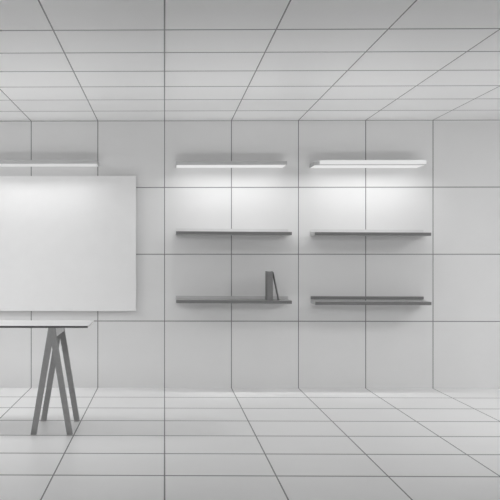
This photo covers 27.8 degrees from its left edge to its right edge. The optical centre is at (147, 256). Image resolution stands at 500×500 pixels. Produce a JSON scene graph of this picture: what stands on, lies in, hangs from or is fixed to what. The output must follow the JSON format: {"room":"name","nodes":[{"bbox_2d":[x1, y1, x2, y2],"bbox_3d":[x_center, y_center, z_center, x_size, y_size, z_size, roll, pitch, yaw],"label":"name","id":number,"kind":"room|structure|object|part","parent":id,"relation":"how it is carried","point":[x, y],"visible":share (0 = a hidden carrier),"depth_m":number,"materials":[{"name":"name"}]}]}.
{"room":"office","nodes":[
{"label":"office","id":0,"kind":"room"},
{"bbox_2d":[0,120,499,388],"bbox_3d":[0.754,-0.021,9.029,10.800,2.400,0.100,0,0,1],"label":"wall","id":1,"kind":"structure","parent":0,"point":[452,342],"depth_m":8.97,"materials":[{"name":"tile"}]},
{"bbox_2d":[0,160,98,166],"bbox_3d":[-0.953,-0.824,8.858,1.031,0.033,0.300,0,0,1],"label":"wall light","id":2,"kind":"object","parent":1,"relation":"attached to","point":[3,163],"visible":1,"depth_m":8.71,"materials":[{"name":"grey plastic"}]},
{"bbox_2d":[0,164,97,166],"bbox_3d":[-0.953,-0.811,8.862,1.019,0.005,0.288,0,0,1],"label":"diffuser","id":3,"kind":"object","parent":2,"relation":"attached to","point":[1,165],"depth_m":8.89,"materials":[{"name":"white plastic"}]},
{"bbox_2d":[0,176,135,310],"bbox_3d":[-0.952,-0.117,8.977,1.700,1.208,0.062,0,0,1],"label":"display panel","id":4,"kind":"object","parent":1,"relation":"attached to","point":[68,243],"visible":1,"depth_m":8.94,"materials":[{"name":"white"}]},
{"bbox_3d":[-0.952,0.476,8.968,1.700,0.022,0.044,0,0,1],"label":"trim","id":5,"kind":"part","parent":4,"relation":"part of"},
{"bbox_2d":[176,161,286,167],"bbox_3d":[0.732,-0.812,8.829,0.962,0.032,0.300,0,0,1],"label":"wall light","id":6,"kind":"object","parent":1,"relation":"attached to","point":[179,164],"visible":1,"depth_m":8.69,"materials":[{"name":"grey plastic"}]},
{"bbox_2d":[176,165,284,167],"bbox_3d":[0.732,-0.799,8.833,0.950,0.005,0.288,0,0,1],"label":"diffuser","id":7,"kind":"object","parent":6,"relation":"attached to","point":[177,166],"depth_m":8.85,"materials":[{"name":"white plastic"}]},
{"bbox_2d":[176,296,291,303],"bbox_3d":[0.755,0.381,8.844,1.006,0.055,0.270,0,0,1],"label":"wall shelf","id":8,"kind":"object","parent":1,"relation":"attached to","point":[179,299],"visible":1,"depth_m":8.83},
{"bbox_3d":[0.752,0.367,8.974,0.994,0.026,0.010,0,0,1],"label":"rail","id":9,"kind":"part","parent":8,"relation":"part of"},
{"bbox_2d":[265,271,272,299],"bbox_3d":[1.072,0.256,8.816,0.053,0.252,0.141,0,0,1],"label":"book","id":10,"kind":"object","parent":8,"relation":"on","point":[268,274],"visible":1,"depth_m":8.75,"materials":[{"name":"grey paper"}]},
{"bbox_2d":[273,272,278,299],"bbox_3d":[1.129,0.260,8.807,0.057,0.248,0.101,0,0,1],"label":"book","id":11,"kind":"object","parent":8,"relation":"on","point":[273,272],"visible":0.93,"depth_m":8.78,"materials":[{"name":"grey paper"}]},
{"bbox_2d":[176,228,291,235],"bbox_3d":[0.755,-0.220,8.844,1.006,0.059,0.270,0,0,1],"label":"wall shelf","id":12,"kind":"object","parent":1,"relation":"attached to","point":[179,231],"visible":1,"depth_m":8.73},
{"bbox_3d":[0.752,-0.236,8.974,0.994,0.026,0.010,0,0,1],"label":"rail","id":13,"kind":"part","parent":12,"relation":"part of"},
{"bbox_2d":[309,160,425,167],"bbox_3d":[1.930,-0.813,8.803,0.962,0.042,0.312,0,0,1],"label":"wall light","id":14,"kind":"object","parent":1,"relation":"attached to","point":[322,163],"visible":1,"depth_m":8.65,"materials":[{"name":"grey plastic"}]},
{"bbox_2d":[311,165,423,167],"bbox_3d":[1.930,-0.795,8.813,0.950,0.005,0.288,0,0,1],"label":"diffuser","id":15,"kind":"object","parent":14,"relation":"attached to","point":[312,166],"depth_m":8.81,"materials":[{"name":"grey plastic"}]},
{"bbox_2d":[310,229,430,235],"bbox_3d":[1.961,-0.213,8.823,1.006,0.059,0.270,0,0,1],"label":"wall shelf","id":16,"kind":"object","parent":1,"relation":"attached to","point":[316,232],"visible":1,"depth_m":8.71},
{"bbox_3d":[1.958,-0.229,8.953,0.994,0.026,0.010,0,0,1],"label":"rail","id":17,"kind":"part","parent":16,"relation":"part of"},
{"bbox_2d":[311,296,431,304],"bbox_3d":[1.963,0.388,8.823,1.006,0.065,0.270,0,0,1],"label":"wall shelf","id":18,"kind":"object","parent":1,"relation":"attached to","point":[315,302],"visible":1,"depth_m":8.77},
{"bbox_3d":[1.959,0.369,8.953,0.994,0.026,0.010,0,0,1],"label":"rail","id":19,"kind":"part","parent":18,"relation":"part of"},
{"bbox_2d":[0,0,499,120],"bbox_3d":[0.652,-1.271,3.030,11.000,0.100,12.100,0,0,1],"label":"ceiling","id":20,"kind":"structure","parent":0,"point":[61,60],"depth_m":6.23,"materials":[{"name":"tile"}]},
{"bbox_2d":[0,388,499,499],"bbox_3d":[0.652,1.229,3.030,11.000,0.100,12.100,0,0,1],"label":"floor","id":21,"kind":"structure","parent":0,"point":[126,443],"depth_m":6.28,"materials":[{"name":"tile"}]},
{"bbox_2d":[0,320,93,434],"bbox_3d":[-1.232,0.819,6.923,1.684,0.720,0.580,0,0,1],"label":"trestle table","id":22,"kind":"object","parent":21,"relation":"on","point":[56,328],"visible":1,"depth_m":6.66,"materials":[{"name":"white paint"}]},
{"bbox_3d":[-0.704,0.826,6.641,0.139,0.707,0.036,0,0,1],"label":"leg","id":23,"kind":"part","parent":22,"relation":"part of","materials":[{"name":"grey metal"}]},
{"bbox_3d":[-0.695,0.826,7.185,0.139,0.707,0.036,0,0,1],"label":"leg","id":24,"kind":"part","parent":22,"relation":"part of","materials":[{"name":"grey metal"}]},
{"bbox_3d":[-0.565,0.826,6.639,0.139,0.707,0.035,0,0,1],"label":"leg","id":25,"kind":"part","parent":22,"relation":"part of","materials":[{"name":"grey metal"}]},
{"bbox_3d":[-0.556,0.826,7.183,0.139,0.707,0.035,0,0,1],"label":"leg","id":26,"kind":"part","parent":22,"relation":"part of","materials":[{"name":"grey wood"}]}
]}

